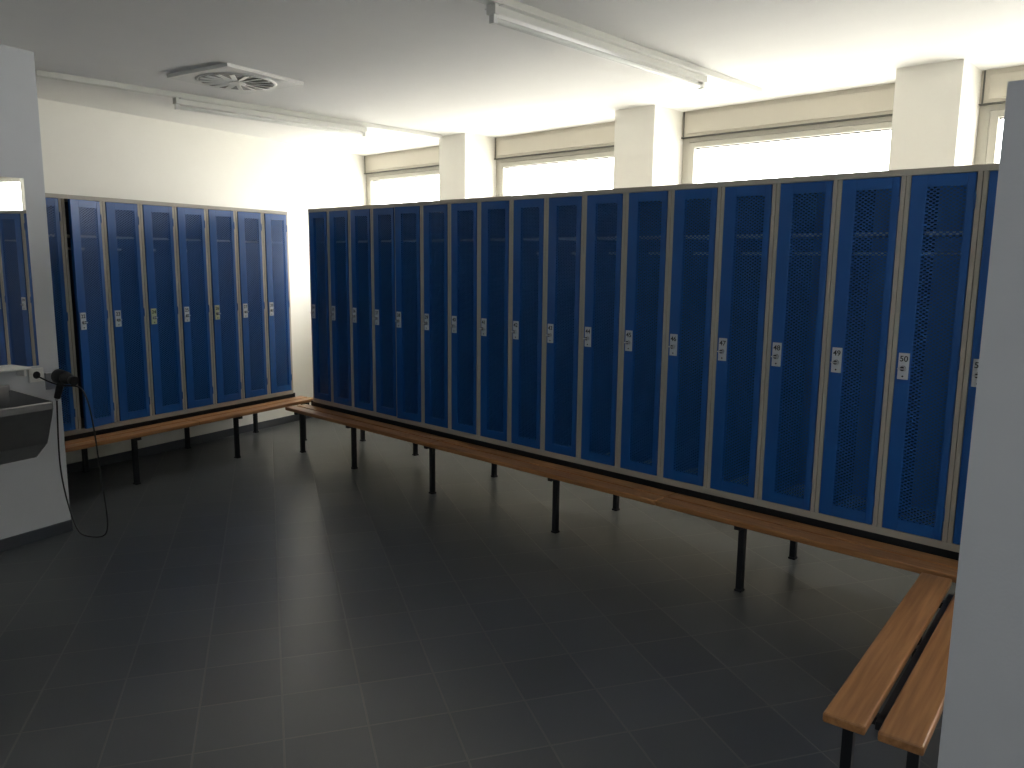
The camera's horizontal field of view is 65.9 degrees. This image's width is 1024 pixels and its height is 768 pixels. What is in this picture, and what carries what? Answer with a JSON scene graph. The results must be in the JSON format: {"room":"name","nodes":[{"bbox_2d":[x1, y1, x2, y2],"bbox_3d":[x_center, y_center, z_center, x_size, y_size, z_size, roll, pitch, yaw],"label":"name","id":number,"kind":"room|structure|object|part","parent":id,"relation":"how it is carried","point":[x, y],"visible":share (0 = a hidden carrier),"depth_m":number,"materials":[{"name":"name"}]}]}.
{"room":"changing room","nodes":[
{"label":"changing room","id":0,"kind":"room"},
{"bbox_2d":[0,44,70,539],"bbox_3d":[-3.778,-0.225,2.960,0.120,2.830,4.100,6,10,29],"label":"wall","id":1,"kind":"structure","parent":0,"point":[32,495],"depth_m":4.59,"materials":[{"name":"white paint"}]},
{"bbox_2d":[0,366,31,376],"bbox_3d":[-2.939,-0.035,4.276,0.103,0.055,0.620,6,10,29],"label":"wall shelf","id":2,"kind":"object","parent":1,"relation":"attached to","point":[20,370],"depth_m":4.48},
{"bbox_2d":[0,176,38,367],"bbox_3d":[-2.960,-0.591,4.256,0.010,1.070,0.730,6,10,29],"label":"wall mirror","id":3,"kind":"object","parent":1,"relation":"attached to","point":[18,337],"depth_m":4.49,"materials":[{"name":"mirror"}]},
{"bbox_2d":[0,385,52,464],"bbox_3d":[-3.087,0.381,3.762,0.420,0.600,1.600,6,10,29],"label":"trough","id":4,"kind":"object","parent":1,"relation":"attached to","point":[25,420],"visible":1,"depth_m":4.28,"materials":[{"name":"silver metal"}]},
{"bbox_2d":[28,367,43,382],"bbox_3d":[-2.797,-0.053,4.642,0.013,0.080,0.085,6,10,29],"label":"wall outlet","id":5,"kind":"object","parent":1,"relation":"attached to","point":[33,373],"depth_m":4.63,"materials":[{"name":"white plastic"}]},
{"bbox_2d":[0,520,72,551],"bbox_3d":[-3.686,1.131,3.229,0.012,0.070,3.900,6,10,29],"label":"baseboard","id":6,"kind":"structure","parent":1,"relation":"attached to","point":[46,532],"depth_m":4.71,"materials":[{"name":"tile"}]},
{"bbox_2d":[37,369,107,537],"bbox_3d":[-2.610,0.426,4.699,0.369,1.025,0.119,4,10,21],"label":"hair dryer","id":7,"kind":"object","parent":1,"relation":"attached to","point":[57,379],"visible":1,"depth_m":4.67,"materials":[{"name":"plastic"}]},
{"bbox_2d":[38,98,380,463],"bbox_3d":[-3.828,-0.646,5.646,0.195,2.830,8.827,6,10,30],"label":"wall","id":8,"kind":"structure","parent":0,"point":[87,151],"depth_m":7.10,"materials":[{"name":"paint"}]},
{"bbox_2d":[66,415,310,472],"bbox_3d":[-2.936,0.524,7.157,0.012,0.070,4.219,6,10,30],"label":"baseboard","id":9,"kind":"structure","parent":8,"relation":"attached to","point":[77,466],"depth_m":7.04,"materials":[{"name":"tile"}]},
{"bbox_2d":[0,417,955,767],"bbox_3d":[-0.866,1.215,3.105,10.800,0.001,8.600,9,12,43],"label":"floor","id":10,"kind":"structure","parent":0,"point":[275,605],"depth_m":3.72,"materials":[{"name":"tile"}]},
{"bbox_2d":[64,393,312,484],"bbox_3d":[-2.844,0.458,6.420,0.747,0.430,2.764,6,10,30],"label":"bench","id":11,"kind":"object","parent":10,"relation":"on","point":[135,431],"visible":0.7,"depth_m":6.25,"materials":[{"name":"brown wood"}]},
{"bbox_2d":[45,193,292,436],"bbox_3d":[-2.901,-0.584,6.266,0.577,1.675,2.673,6,10,30],"label":"lockers","id":12,"kind":"object","parent":11,"relation":"on","point":[162,309],"visible":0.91,"depth_m":6.21,"materials":[{"name":"blue metal"}]},
{"bbox_3d":[-3.167,-0.455,5.403,0.026,1.606,0.255,6,10,30],"label":"door","id":13,"kind":"part","parent":12,"relation":"part of","materials":[{"name":"blue paint"}]},
{"bbox_3d":[-2.997,-0.491,5.646,0.026,1.606,0.255,4,9,19],"label":"door","id":14,"kind":"part","parent":12,"relation":"part of","materials":[{"name":"blue paint"}]},
{"bbox_3d":[-2.869,-0.532,5.911,0.026,1.606,0.255,6,10,30],"label":"door","id":15,"kind":"part","parent":12,"relation":"part of","materials":[{"name":"blue paint"}]},
{"bbox_3d":[-2.720,-0.570,6.165,0.026,1.606,0.255,6,10,30],"label":"door","id":16,"kind":"part","parent":12,"relation":"part of","materials":[{"name":"blue paint"}]},
{"bbox_3d":[-2.571,-0.608,6.419,0.026,1.606,0.255,6,10,30],"label":"door","id":17,"kind":"part","parent":12,"relation":"part of","materials":[{"name":"blue paint"}]},
{"bbox_3d":[-2.422,-0.646,6.673,0.026,1.606,0.255,6,10,30],"label":"door","id":18,"kind":"part","parent":12,"relation":"part of","materials":[{"name":"blue paint"}]},
{"bbox_3d":[-2.274,-0.684,6.927,0.026,1.606,0.255,6,10,30],"label":"door","id":19,"kind":"part","parent":12,"relation":"part of","materials":[{"name":"blue paint"}]},
{"bbox_3d":[-2.125,-0.723,7.181,0.026,1.606,0.255,6,10,30],"label":"door","id":20,"kind":"part","parent":12,"relation":"part of","materials":[{"name":"blue paint"}]},
{"bbox_2d":[285,400,958,592],"bbox_3d":[0.354,0.673,5.261,5.768,0.430,0.747,9,12,43],"label":"bench","id":21,"kind":"object","parent":10,"relation":"on","point":[874,547],"visible":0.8,"depth_m":4.45,"materials":[{"name":"brown wood"}]},
{"bbox_2d":[308,163,998,552],"bbox_3d":[0.469,-0.366,5.100,5.719,1.675,0.558,9,12,43],"label":"lockers","id":22,"kind":"object","parent":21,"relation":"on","point":[806,346],"visible":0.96,"depth_m":4.34,"materials":[{"name":"blue metal"}]},
{"bbox_3d":[-1.641,-0.655,6.784,0.259,1.606,0.026,9,12,43],"label":"door","id":23,"kind":"part","parent":22,"relation":"part of","materials":[{"name":"blue paint"}]},
{"bbox_3d":[-1.423,-0.621,6.579,0.259,1.606,0.026,9,12,43],"label":"door","id":24,"kind":"part","parent":22,"relation":"part of","materials":[{"name":"blue paint"}]},
{"bbox_3d":[-1.205,-0.587,6.375,0.259,1.606,0.026,9,12,43],"label":"door","id":25,"kind":"part","parent":22,"relation":"part of","materials":[{"name":"blue paint"}]},
{"bbox_3d":[-0.987,-0.552,6.170,0.259,1.606,0.026,9,12,43],"label":"door","id":26,"kind":"part","parent":22,"relation":"part of","materials":[{"name":"blue paint"}]},
{"bbox_3d":[-0.778,-0.517,5.956,0.259,1.606,0.026,7,11,37],"label":"door","id":27,"kind":"part","parent":22,"relation":"part of","materials":[{"name":"blue paint"}]},
{"bbox_3d":[-0.551,-0.484,5.760,0.259,1.606,0.026,9,12,43],"label":"door","id":28,"kind":"part","parent":22,"relation":"part of","materials":[{"name":"blue paint"}]},
{"bbox_3d":[-0.333,-0.449,5.556,0.259,1.606,0.026,9,12,43],"label":"door","id":29,"kind":"part","parent":22,"relation":"part of","materials":[{"name":"blue paint"}]},
{"bbox_3d":[-0.115,-0.415,5.351,0.259,1.606,0.026,9,12,43],"label":"door","id":30,"kind":"part","parent":22,"relation":"part of","materials":[{"name":"blue paint"}]},
{"bbox_3d":[0.103,-0.381,5.146,0.259,1.606,0.026,9,12,43],"label":"door","id":31,"kind":"part","parent":22,"relation":"part of","materials":[{"name":"blue paint"}]},
{"bbox_3d":[0.321,-0.346,4.942,0.259,1.606,0.026,9,12,43],"label":"door","id":32,"kind":"part","parent":22,"relation":"part of","materials":[{"name":"blue paint"}]},
{"bbox_3d":[0.539,-0.312,4.737,0.259,1.606,0.026,9,12,43],"label":"door","id":33,"kind":"part","parent":22,"relation":"part of","materials":[{"name":"blue paint"}]},
{"bbox_3d":[0.757,-0.278,4.532,0.259,1.606,0.026,9,12,43],"label":"door","id":34,"kind":"part","parent":22,"relation":"part of","materials":[{"name":"blue paint"}]},
{"bbox_3d":[0.975,-0.243,4.327,0.259,1.606,0.026,9,12,43],"label":"door","id":35,"kind":"part","parent":22,"relation":"part of","materials":[{"name":"blue paint"}]},
{"bbox_3d":[1.193,-0.209,4.123,0.259,1.606,0.026,9,12,43],"label":"door","id":36,"kind":"part","parent":22,"relation":"part of","materials":[{"name":"blue paint"}]},
{"bbox_3d":[1.411,-0.175,3.918,0.259,1.606,0.026,9,12,43],"label":"door","id":37,"kind":"part","parent":22,"relation":"part of","materials":[{"name":"blue paint"}]},
{"bbox_3d":[1.629,-0.140,3.713,0.259,1.606,0.026,9,12,43],"label":"door","id":38,"kind":"part","parent":22,"relation":"part of","materials":[{"name":"blue paint"}]},
{"bbox_3d":[1.847,-0.106,3.509,0.259,1.606,0.026,9,12,43],"label":"door","id":39,"kind":"part","parent":22,"relation":"part of","materials":[{"name":"blue paint"}]},
{"bbox_3d":[2.065,-0.072,3.304,0.259,1.606,0.026,9,12,43],"label":"door","id":40,"kind":"part","parent":22,"relation":"part of","materials":[{"name":"blue paint"}]},
{"bbox_2d":[823,572,954,767],"bbox_3d":[1.426,1.088,2.779,0.268,0.400,1.360,7,11,37],"label":"bench","id":41,"kind":"object","parent":10,"relation":"on","point":[908,721],"visible":0.7,"depth_m":2.48,"materials":[{"name":"brown wood"}]},
{"bbox_2d":[937,80,1023,767],"bbox_3d":[1.902,0.467,1.280,2.080,2.100,0.120,9,12,43],"label":"wall screen","id":42,"kind":"object","parent":10,"relation":"on","point":[983,717],"visible":1,"depth_m":1.89,"materials":[{"name":"paint"}]},
{"bbox_2d":[0,0,1023,155],"bbox_3d":[-0.849,-1.676,2.629,10.788,0.200,8.550,9,12,43],"label":"ceiling","id":43,"kind":"structure","parent":0,"point":[441,67],"depth_m":4.37,"materials":[{"name":"paint"}]},
{"bbox_2d":[167,63,303,94],"bbox_3d":[-1.774,-1.953,5.091,0.594,0.034,0.594,6,11,33],"label":"air diffuser","id":44,"kind":"object","parent":43,"relation":"attached to","point":[225,76],"depth_m":5.00,"materials":[{"name":"white metal"}]},
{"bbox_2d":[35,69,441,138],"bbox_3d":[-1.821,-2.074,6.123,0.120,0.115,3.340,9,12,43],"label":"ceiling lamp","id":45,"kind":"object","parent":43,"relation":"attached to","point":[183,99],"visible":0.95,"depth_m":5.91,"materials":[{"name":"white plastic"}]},
{"bbox_2d":[473,0,761,94],"bbox_3d":[0.483,-1.725,4.048,0.120,0.115,3.330,9,12,43],"label":"ceiling lamp","id":46,"kind":"object","parent":43,"relation":"attached to","point":[511,14],"visible":1,"depth_m":3.96,"materials":[{"name":"white plastic"}]},
{"bbox_2d":[439,59,981,199],"bbox_3d":[1.964,-0.572,5.562,10.052,2.830,0.600,9,12,43],"label":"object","id":47,"kind":"structure","parent":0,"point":[935,117],"depth_m":5.82,"materials":[{"name":"paint"}]},
{"bbox_2d":[364,146,438,204],"bbox_3d":[-1.005,-1.838,8.435,1.708,1.280,0.190,9,12,43],"label":"window","id":48,"kind":"structure","parent":47,"relation":"attached to","point":[420,162],"depth_m":8.47,"materials":[{"name":"grey"}]},
{"bbox_2d":[494,122,614,195],"bbox_3d":[0.482,-1.603,7.038,1.680,1.280,0.190,9,12,43],"label":"window","id":49,"kind":"structure","parent":47,"relation":"attached to","point":[595,141],"depth_m":6.99,"materials":[{"name":"grey"}]},
{"bbox_2d":[681,83,894,183],"bbox_3d":[1.960,-1.371,5.651,1.680,1.280,0.190,9,12,43],"label":"window","id":50,"kind":"structure","parent":47,"relation":"attached to","point":[863,109],"depth_m":5.53,"materials":[{"name":"grey"}]},
{"bbox_2d":[974,65,1023,164],"bbox_3d":[3.437,-1.138,4.264,1.680,1.280,0.190,9,12,43],"label":"window","id":51,"kind":"structure","parent":47,"relation":"attached to","point":[994,82],"depth_m":4.68,"materials":[{"name":"grey"}]}
]}

